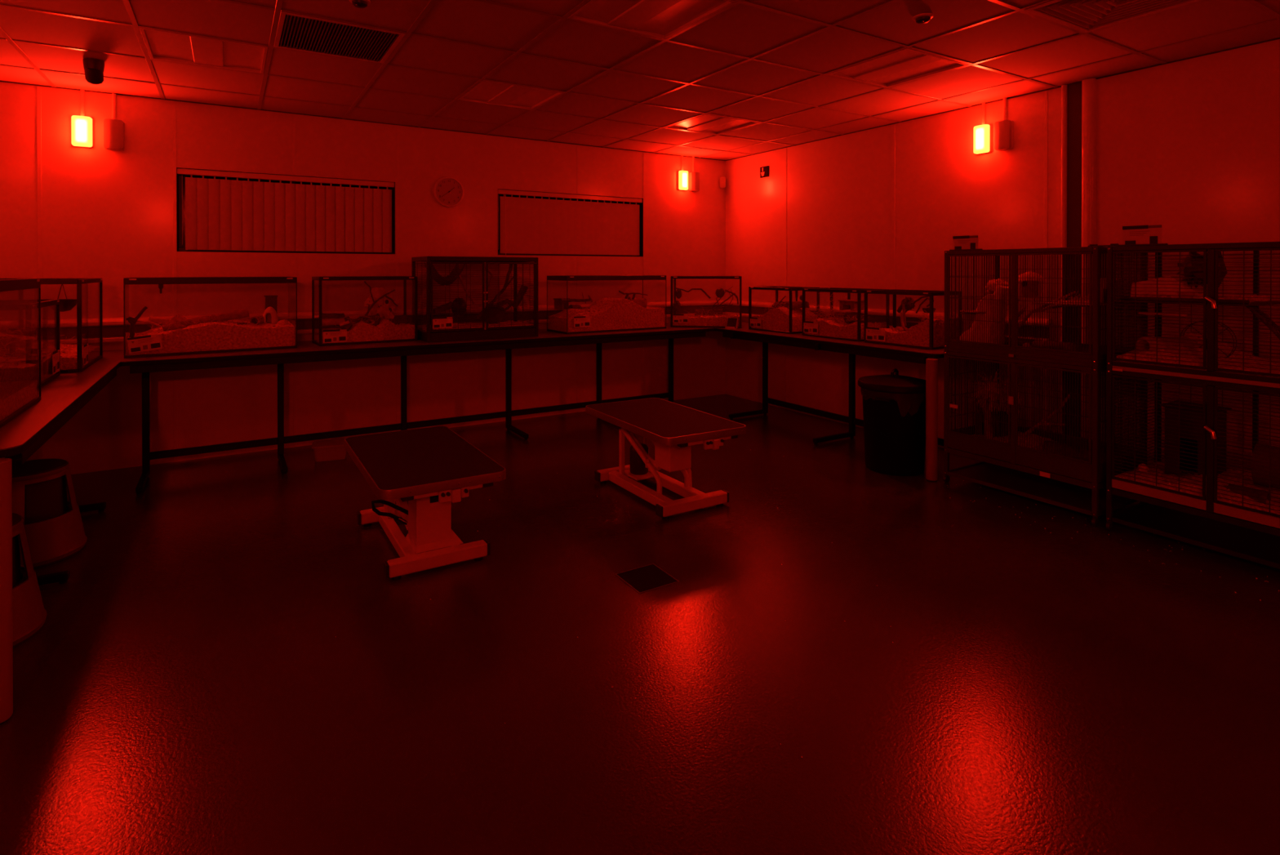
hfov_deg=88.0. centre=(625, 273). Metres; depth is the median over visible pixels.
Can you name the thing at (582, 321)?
card
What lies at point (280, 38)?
ceiling slab
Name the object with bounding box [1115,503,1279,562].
shelf
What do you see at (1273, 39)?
trim
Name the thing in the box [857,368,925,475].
waste bin
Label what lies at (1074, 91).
trim
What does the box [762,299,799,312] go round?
tuft
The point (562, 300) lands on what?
shelf
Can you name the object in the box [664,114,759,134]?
ceiling light
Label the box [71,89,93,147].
lamp
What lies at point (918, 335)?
wood shavings
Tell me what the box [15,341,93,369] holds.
wood shavings
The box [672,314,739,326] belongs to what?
wood shavings
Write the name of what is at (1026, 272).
thatched hut
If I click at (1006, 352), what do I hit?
tray
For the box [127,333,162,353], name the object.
card
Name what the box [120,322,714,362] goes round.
countertop
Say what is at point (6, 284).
tank
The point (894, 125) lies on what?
trim
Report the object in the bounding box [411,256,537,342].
wire cage
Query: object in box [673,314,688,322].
card
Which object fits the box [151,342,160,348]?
picture
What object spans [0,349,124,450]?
countertop
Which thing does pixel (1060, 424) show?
branch
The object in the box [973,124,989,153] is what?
diffuser
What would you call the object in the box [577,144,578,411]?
trim
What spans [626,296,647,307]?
log
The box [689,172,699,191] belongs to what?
diffuser
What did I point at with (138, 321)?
stick
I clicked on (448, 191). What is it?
wall clock
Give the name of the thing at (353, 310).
tuft
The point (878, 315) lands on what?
cable trunking
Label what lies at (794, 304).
shell
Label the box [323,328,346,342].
card
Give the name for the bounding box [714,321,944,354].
countertop
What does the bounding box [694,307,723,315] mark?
shell
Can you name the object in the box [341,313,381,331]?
root
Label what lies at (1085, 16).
ceiling light
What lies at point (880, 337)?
picture
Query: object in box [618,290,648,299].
branch
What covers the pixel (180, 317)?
house
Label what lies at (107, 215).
wall
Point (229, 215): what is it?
vertical blind
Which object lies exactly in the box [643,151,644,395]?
trim
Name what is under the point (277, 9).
grid
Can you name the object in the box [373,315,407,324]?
log
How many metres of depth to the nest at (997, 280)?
4.26 m
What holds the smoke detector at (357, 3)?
attached to the ceiling at (743, 29)
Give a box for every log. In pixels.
[161,308,248,331]
[318,315,359,325]
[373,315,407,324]
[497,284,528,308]
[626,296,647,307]
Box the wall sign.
[760,165,768,177]
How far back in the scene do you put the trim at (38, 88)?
4.40 m
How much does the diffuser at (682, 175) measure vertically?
0.201 m
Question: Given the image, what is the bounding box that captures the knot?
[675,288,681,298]
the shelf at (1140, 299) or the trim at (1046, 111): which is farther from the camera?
the trim at (1046, 111)
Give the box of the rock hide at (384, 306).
[364,287,399,319]
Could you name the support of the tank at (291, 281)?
on the workbench at (306, 351)
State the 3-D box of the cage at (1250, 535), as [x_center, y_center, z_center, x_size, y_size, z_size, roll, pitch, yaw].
[3.024,0.610,3.296,0.647,1.512,0.870,0,0,-31]
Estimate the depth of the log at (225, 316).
4.56 m
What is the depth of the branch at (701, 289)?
6.59 m
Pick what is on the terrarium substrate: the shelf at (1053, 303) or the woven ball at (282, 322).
the woven ball at (282, 322)
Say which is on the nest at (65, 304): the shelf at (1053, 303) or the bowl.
the bowl
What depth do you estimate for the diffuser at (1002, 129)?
4.69 m
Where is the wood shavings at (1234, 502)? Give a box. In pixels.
[1115,462,1279,518]
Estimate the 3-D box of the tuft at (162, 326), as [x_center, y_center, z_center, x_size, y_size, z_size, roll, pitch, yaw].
[-2.868,0.318,4.546,0.682,0.129,0.284,0,0,-34]
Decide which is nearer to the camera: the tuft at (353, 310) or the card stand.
the tuft at (353, 310)
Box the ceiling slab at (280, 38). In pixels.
[143,38,378,70]
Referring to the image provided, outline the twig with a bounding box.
[582,292,593,303]
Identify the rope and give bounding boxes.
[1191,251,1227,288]
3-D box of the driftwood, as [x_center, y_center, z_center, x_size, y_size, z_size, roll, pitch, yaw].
[1.891,0.361,5.375,0.119,0.110,0.258,0,0,-31]
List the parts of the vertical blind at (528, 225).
tilt cord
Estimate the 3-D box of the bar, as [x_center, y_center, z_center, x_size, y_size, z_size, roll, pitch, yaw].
[2.578,-0.155,3.572,0.024,0.014,0.150,0,0,-31]
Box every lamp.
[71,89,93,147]
[103,93,124,151]
[677,155,688,190]
[688,156,699,191]
[973,102,991,154]
[994,97,1013,151]
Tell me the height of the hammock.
0.199 m
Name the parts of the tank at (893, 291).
lid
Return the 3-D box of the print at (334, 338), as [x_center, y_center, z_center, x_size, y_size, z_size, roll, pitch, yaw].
[-2.161,0.464,4.897,0.112,0.064,0.001,0,0,-34]
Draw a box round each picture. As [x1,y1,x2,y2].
[130,346,140,351]
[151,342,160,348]
[324,338,331,342]
[338,336,346,340]
[878,335,884,339]
[970,242,975,248]
[1124,240,1135,244]
[1149,235,1157,244]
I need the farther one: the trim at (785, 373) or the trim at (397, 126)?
the trim at (785, 373)
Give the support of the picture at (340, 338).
attached to the card at (329, 335)
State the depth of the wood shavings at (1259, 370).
3.34 m
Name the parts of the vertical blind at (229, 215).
pull chain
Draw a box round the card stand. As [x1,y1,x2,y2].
[724,317,737,328]
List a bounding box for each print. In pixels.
[131,337,154,349]
[325,333,336,341]
[867,329,880,338]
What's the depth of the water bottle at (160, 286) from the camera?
4.45 m
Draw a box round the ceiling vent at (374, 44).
[273,11,405,63]
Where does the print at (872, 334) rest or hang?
attached to the card at (879, 334)
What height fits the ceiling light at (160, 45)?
0.086 m
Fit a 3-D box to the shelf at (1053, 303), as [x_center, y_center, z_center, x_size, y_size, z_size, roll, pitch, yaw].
[2.707,0.163,3.904,0.460,0.030,0.360,0,0,-31]
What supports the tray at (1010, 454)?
on the cage at (1078, 485)
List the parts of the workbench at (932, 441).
rail, stretcher rail, corner post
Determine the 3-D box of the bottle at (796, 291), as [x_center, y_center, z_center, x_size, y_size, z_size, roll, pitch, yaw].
[1.585,0.198,6.150,0.023,0.110,0.024,0,0,-31]
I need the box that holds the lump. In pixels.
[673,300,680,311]
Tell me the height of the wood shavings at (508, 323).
0.093 m
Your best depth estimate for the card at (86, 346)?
3.71 m
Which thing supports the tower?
on the terrarium substrate
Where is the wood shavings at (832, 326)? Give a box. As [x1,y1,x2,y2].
[804,317,886,338]
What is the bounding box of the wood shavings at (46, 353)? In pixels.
[0,348,56,384]
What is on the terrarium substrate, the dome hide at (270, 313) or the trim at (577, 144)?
the dome hide at (270, 313)
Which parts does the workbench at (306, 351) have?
stretcher rail, rail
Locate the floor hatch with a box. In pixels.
[614,563,679,593]
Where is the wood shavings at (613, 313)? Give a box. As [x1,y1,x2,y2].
[548,297,664,332]
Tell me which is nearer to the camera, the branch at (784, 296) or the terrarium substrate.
the terrarium substrate
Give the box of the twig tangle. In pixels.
[702,285,738,311]
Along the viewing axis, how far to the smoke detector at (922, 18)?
3.17 m
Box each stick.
[136,320,160,325]
[339,320,350,326]
[1010,291,1088,328]
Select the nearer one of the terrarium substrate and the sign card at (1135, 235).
the sign card at (1135, 235)
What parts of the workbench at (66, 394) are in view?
corner post, rail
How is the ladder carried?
attached to the shelf at (1140, 299)
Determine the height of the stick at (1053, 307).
0.255 m
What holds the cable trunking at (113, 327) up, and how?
attached to the wall at (107, 215)
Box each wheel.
[484,303,504,323]
[1180,320,1237,358]
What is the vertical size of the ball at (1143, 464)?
0.046 m
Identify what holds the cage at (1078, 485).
on the floor at (188, 687)
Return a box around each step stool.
[12,458,87,568]
[12,512,47,648]
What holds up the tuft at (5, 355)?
on the wood shavings at (18, 383)
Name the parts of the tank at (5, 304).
lid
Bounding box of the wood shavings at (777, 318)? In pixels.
[751,306,817,331]
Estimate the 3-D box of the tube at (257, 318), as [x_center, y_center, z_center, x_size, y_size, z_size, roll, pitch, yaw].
[-2.658,0.335,4.789,0.066,0.065,0.145,0,0,-8]
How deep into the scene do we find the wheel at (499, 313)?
5.65 m
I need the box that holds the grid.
[0,0,1279,157]
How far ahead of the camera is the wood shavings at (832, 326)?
5.38 m
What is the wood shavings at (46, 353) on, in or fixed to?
in the tank at (5, 304)
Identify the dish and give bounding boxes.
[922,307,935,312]
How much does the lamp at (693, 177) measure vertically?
0.388 m
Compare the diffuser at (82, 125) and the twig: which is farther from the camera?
the twig
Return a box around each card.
[52,349,59,374]
[83,342,88,365]
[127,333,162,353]
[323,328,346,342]
[432,316,453,328]
[573,315,590,327]
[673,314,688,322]
[750,316,760,327]
[803,320,817,333]
[866,326,885,342]
[949,235,982,250]
[1117,224,1168,245]
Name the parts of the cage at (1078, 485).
door, door, maker plate, door, door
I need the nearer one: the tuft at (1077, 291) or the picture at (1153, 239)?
the picture at (1153, 239)
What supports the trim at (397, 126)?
attached to the wall at (107, 215)
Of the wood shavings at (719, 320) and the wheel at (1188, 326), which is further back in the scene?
the wood shavings at (719, 320)
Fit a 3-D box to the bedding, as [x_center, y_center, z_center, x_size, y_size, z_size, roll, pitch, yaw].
[2.978,0.115,3.431,0.376,0.050,0.460,0,0,-31]
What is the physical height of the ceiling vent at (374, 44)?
0.062 m
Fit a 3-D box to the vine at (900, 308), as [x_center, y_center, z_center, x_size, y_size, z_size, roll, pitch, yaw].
[2.163,0.226,4.951,0.042,0.147,0.306,0,0,-32]
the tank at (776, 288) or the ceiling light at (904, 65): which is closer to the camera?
the ceiling light at (904, 65)
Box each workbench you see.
[0,349,124,724]
[120,322,715,494]
[714,321,953,481]
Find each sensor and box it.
[83,57,104,84]
[720,176,725,188]
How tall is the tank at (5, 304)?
0.404 m
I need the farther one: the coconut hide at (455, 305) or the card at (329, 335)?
the coconut hide at (455, 305)
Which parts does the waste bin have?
handle, lid, lid handle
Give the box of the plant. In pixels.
[969,360,1019,416]
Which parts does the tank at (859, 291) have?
lid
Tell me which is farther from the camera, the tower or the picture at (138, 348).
the tower
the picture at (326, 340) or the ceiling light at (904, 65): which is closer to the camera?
the ceiling light at (904, 65)
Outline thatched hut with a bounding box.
[1017,271,1046,297]
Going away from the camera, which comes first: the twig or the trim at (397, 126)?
the trim at (397, 126)
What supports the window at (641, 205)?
in the wall at (107, 215)
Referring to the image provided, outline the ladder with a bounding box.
[1246,306,1279,339]
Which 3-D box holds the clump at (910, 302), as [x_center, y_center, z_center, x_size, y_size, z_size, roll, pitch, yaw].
[2.147,0.227,5.038,0.106,0.111,0.100,0,0,19]
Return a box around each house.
[0,323,18,358]
[168,313,186,321]
[553,297,569,309]
[837,299,864,311]
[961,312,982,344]
[972,408,1008,436]
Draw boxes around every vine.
[364,280,371,315]
[896,295,933,313]
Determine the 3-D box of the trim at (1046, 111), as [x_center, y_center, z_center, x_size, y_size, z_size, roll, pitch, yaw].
[2.857,0.054,4.507,0.003,2.601,0.022,0,0,-31]
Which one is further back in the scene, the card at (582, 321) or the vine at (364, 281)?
the card at (582, 321)
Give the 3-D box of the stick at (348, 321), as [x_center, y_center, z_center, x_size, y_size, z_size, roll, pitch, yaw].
[-2.141,0.376,5.038,0.076,0.045,0.024,0,0,-31]
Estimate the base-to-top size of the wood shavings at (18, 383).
0.219 m
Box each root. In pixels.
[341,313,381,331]
[900,303,909,330]
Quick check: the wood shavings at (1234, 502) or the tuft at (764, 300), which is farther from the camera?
the tuft at (764, 300)
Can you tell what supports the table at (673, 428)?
on the floor at (188, 687)
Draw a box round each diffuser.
[71,115,92,146]
[103,118,124,149]
[678,170,688,190]
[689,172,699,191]
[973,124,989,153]
[994,120,1011,150]
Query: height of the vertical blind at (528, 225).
0.659 m
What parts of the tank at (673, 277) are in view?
glass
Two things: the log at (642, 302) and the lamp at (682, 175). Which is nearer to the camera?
the log at (642, 302)
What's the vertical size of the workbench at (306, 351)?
0.828 m
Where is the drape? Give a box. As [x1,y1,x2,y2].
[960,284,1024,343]
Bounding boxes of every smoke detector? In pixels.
[349,0,370,8]
[912,13,933,24]
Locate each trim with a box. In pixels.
[0,37,1279,160]
[36,85,42,458]
[172,100,177,461]
[293,114,297,446]
[395,124,399,431]
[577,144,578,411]
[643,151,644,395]
[784,147,786,408]
[892,124,895,374]
[1043,89,1048,430]
[1060,84,1067,433]
[1066,82,1081,436]
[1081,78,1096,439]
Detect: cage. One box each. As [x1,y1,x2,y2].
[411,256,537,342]
[942,246,1147,526]
[1106,241,1279,568]
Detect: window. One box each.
[176,167,395,253]
[497,194,643,256]
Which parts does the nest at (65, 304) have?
cord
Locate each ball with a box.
[276,319,288,324]
[1137,462,1148,472]
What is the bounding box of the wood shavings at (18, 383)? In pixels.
[0,363,37,420]
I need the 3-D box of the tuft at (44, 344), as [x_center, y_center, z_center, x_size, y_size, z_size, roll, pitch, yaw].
[-3.262,0.401,3.702,0.281,0.189,0.346,0,0,-31]
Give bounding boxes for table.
[344,426,506,579]
[585,397,746,519]
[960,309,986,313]
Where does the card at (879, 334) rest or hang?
attached to the tank at (893, 291)
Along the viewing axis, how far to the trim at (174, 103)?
4.78 m
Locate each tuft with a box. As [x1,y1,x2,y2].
[0,327,25,364]
[31,328,75,353]
[151,312,261,331]
[330,310,395,325]
[686,308,733,317]
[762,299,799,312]
[807,284,848,319]
[835,308,864,323]
[917,305,944,326]
[1061,290,1103,307]
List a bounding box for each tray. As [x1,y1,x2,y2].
[947,337,1134,367]
[947,424,1144,482]
[1111,462,1279,528]
[1112,360,1279,387]
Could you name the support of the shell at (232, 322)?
on the terrarium substrate
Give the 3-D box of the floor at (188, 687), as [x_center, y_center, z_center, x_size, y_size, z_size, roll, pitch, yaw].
[0.364,1.421,2.373,6.881,0.100,8.280,0,0,-31]
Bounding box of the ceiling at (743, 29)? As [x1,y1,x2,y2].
[0,0,1279,159]
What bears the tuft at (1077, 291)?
on the shelf at (1053, 303)
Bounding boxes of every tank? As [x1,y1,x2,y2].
[0,278,40,427]
[0,298,60,389]
[18,277,102,373]
[123,276,297,358]
[311,275,417,346]
[546,275,666,333]
[671,275,742,328]
[748,285,819,333]
[802,287,889,341]
[864,288,960,349]
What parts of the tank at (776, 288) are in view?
lid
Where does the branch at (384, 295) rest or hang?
on the rock hide at (384, 306)
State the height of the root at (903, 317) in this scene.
0.195 m
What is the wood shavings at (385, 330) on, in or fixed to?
in the tank at (404, 278)
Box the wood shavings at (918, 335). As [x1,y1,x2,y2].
[866,318,958,346]
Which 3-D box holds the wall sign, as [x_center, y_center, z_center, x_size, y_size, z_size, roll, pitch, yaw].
[1.434,-1.058,6.860,0.014,0.110,0.120,0,0,-31]
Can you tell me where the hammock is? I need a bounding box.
[423,261,465,285]
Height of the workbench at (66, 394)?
0.828 m
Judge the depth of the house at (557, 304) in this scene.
6.04 m
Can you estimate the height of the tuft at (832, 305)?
0.329 m
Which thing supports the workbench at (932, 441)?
on the floor at (188, 687)
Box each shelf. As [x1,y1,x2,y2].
[560,297,590,302]
[951,462,1128,510]
[1032,297,1137,306]
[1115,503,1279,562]
[1120,296,1279,306]
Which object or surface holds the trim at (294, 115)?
attached to the wall at (107, 215)
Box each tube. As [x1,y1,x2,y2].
[13,329,25,348]
[148,315,170,324]
[249,315,266,324]
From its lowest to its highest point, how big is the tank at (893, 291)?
0.404 m
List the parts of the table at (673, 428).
motor, motor plate, long rail, arm, lift arm, edge trim, long rail, accessory rail, clamp knob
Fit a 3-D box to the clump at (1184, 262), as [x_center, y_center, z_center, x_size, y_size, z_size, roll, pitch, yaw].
[2.961,-0.021,3.421,0.178,0.189,0.164,0,0,33]
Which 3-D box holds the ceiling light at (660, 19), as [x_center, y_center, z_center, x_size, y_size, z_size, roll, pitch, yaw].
[0.108,-1.285,3.122,0.574,0.086,0.574,0,0,-31]
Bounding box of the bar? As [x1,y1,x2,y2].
[1087,243,1119,246]
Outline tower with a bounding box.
[263,294,278,314]
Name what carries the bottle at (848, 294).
hanging from the tank at (859, 291)
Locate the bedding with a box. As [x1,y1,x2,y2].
[1137,291,1270,302]
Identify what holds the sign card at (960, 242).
on the cage at (1078, 485)
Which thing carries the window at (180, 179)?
in the wall at (107, 215)
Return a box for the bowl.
[48,298,76,311]
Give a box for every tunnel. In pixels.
[1136,336,1195,351]
[1251,442,1279,488]
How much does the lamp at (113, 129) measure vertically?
0.388 m
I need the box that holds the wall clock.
[433,176,464,207]
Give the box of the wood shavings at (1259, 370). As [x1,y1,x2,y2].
[1116,331,1279,377]
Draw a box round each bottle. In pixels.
[158,284,163,293]
[795,290,797,301]
[847,293,850,299]
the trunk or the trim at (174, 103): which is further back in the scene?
the trim at (174, 103)
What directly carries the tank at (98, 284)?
on the workbench at (66, 394)
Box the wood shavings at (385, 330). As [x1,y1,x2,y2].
[314,318,414,343]
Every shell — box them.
[231,321,250,324]
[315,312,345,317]
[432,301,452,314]
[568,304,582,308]
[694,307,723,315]
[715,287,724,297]
[771,301,809,308]
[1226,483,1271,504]
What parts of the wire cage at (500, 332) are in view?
door, door, door hinge rod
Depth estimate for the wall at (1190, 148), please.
4.84 m
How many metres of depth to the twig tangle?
6.58 m
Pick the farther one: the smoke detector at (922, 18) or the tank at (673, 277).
the tank at (673, 277)
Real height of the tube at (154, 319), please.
0.064 m
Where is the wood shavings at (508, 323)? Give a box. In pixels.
[417,320,533,332]
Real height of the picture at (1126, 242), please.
0.026 m
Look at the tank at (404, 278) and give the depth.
5.12 m
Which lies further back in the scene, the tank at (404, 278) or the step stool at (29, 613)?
the tank at (404, 278)
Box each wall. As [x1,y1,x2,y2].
[0,81,725,474]
[725,39,1279,471]
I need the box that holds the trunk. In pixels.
[980,395,992,438]
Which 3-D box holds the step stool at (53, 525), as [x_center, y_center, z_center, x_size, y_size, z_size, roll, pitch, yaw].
[-2.897,1.150,3.206,0.443,0.433,0.443,0,0,-41]
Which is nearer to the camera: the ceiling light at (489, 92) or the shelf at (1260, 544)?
the shelf at (1260, 544)
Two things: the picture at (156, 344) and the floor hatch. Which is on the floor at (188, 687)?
the floor hatch
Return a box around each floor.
[0,393,1279,854]
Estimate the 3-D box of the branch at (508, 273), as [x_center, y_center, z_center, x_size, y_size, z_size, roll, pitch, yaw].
[-1.103,0.136,5.605,0.352,0.475,0.066,0,0,-31]
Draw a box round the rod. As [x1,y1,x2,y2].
[1138,311,1188,316]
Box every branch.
[126,306,147,337]
[364,288,398,315]
[458,264,493,303]
[475,264,514,318]
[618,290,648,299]
[675,287,711,298]
[773,296,787,308]
[1021,393,1071,437]
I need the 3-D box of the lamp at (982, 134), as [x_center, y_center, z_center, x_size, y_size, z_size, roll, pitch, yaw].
[2.610,-1.079,4.853,0.065,0.388,0.112,0,0,-31]
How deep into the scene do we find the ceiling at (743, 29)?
3.83 m
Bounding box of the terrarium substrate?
[124,318,294,355]
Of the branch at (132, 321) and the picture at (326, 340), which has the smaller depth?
the branch at (132, 321)
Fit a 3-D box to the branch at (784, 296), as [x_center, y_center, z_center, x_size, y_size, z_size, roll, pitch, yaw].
[1.421,0.270,6.098,0.023,0.141,0.184,0,0,-36]
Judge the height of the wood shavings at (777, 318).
0.220 m
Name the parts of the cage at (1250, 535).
door, door, door, door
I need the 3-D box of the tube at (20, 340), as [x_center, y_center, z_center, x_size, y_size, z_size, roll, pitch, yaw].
[-3.072,0.333,3.359,0.045,0.109,0.160,0,0,-31]
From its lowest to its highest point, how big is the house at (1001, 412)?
0.150 m
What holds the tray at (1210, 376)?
on the cage at (1250, 535)
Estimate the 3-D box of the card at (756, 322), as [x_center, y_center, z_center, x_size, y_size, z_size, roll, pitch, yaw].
[1.206,0.450,6.169,0.003,0.086,0.150,0,0,-31]
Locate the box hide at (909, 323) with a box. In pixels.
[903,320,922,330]
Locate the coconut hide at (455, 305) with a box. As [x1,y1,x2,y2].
[451,297,466,316]
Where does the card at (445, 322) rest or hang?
attached to the wire cage at (500, 332)
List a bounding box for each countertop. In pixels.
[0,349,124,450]
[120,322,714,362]
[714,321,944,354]
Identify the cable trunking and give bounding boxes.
[0,299,724,344]
[724,299,1050,340]
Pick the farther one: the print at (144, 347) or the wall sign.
the wall sign
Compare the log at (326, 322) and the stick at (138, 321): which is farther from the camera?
the log at (326, 322)
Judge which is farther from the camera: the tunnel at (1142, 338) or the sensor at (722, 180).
the sensor at (722, 180)
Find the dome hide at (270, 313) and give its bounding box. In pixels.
[262,306,278,324]
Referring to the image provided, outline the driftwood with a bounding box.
[843,311,871,324]
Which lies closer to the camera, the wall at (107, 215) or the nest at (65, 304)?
the nest at (65, 304)
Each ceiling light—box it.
[139,27,267,73]
[457,80,564,110]
[567,0,735,39]
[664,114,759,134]
[826,48,968,87]
[1024,0,1203,33]
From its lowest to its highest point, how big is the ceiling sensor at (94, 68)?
0.132 m
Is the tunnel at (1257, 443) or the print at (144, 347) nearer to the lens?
the tunnel at (1257, 443)
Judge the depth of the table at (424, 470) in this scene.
3.14 m
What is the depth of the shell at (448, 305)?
5.38 m
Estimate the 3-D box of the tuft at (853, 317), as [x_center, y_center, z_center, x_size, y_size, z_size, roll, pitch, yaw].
[1.831,0.343,5.378,0.192,0.138,0.333,0,0,-31]
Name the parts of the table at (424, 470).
pedal lever, long rail, lift arm, edge trim, maker plate, accessory rail, clamp knob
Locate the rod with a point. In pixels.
(1140, 313)
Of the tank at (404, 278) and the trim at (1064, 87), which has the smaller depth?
the trim at (1064, 87)
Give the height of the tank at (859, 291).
0.404 m
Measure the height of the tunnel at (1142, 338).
0.106 m
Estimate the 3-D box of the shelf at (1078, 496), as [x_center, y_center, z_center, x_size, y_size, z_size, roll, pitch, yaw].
[2.560,1.296,4.096,0.548,0.008,0.838,0,0,-31]
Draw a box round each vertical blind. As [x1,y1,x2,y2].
[177,168,394,252]
[497,189,642,257]
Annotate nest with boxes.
[48,284,76,311]
[984,278,1008,291]
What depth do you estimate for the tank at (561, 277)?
6.04 m
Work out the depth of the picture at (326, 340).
4.88 m
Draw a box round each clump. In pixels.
[901,296,915,311]
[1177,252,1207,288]
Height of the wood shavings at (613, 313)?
0.295 m
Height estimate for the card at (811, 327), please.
0.099 m
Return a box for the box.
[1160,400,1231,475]
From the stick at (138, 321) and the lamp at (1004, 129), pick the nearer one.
the stick at (138, 321)
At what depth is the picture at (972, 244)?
4.16 m
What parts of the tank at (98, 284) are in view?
glass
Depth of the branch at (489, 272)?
5.45 m
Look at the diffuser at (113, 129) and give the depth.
4.55 m

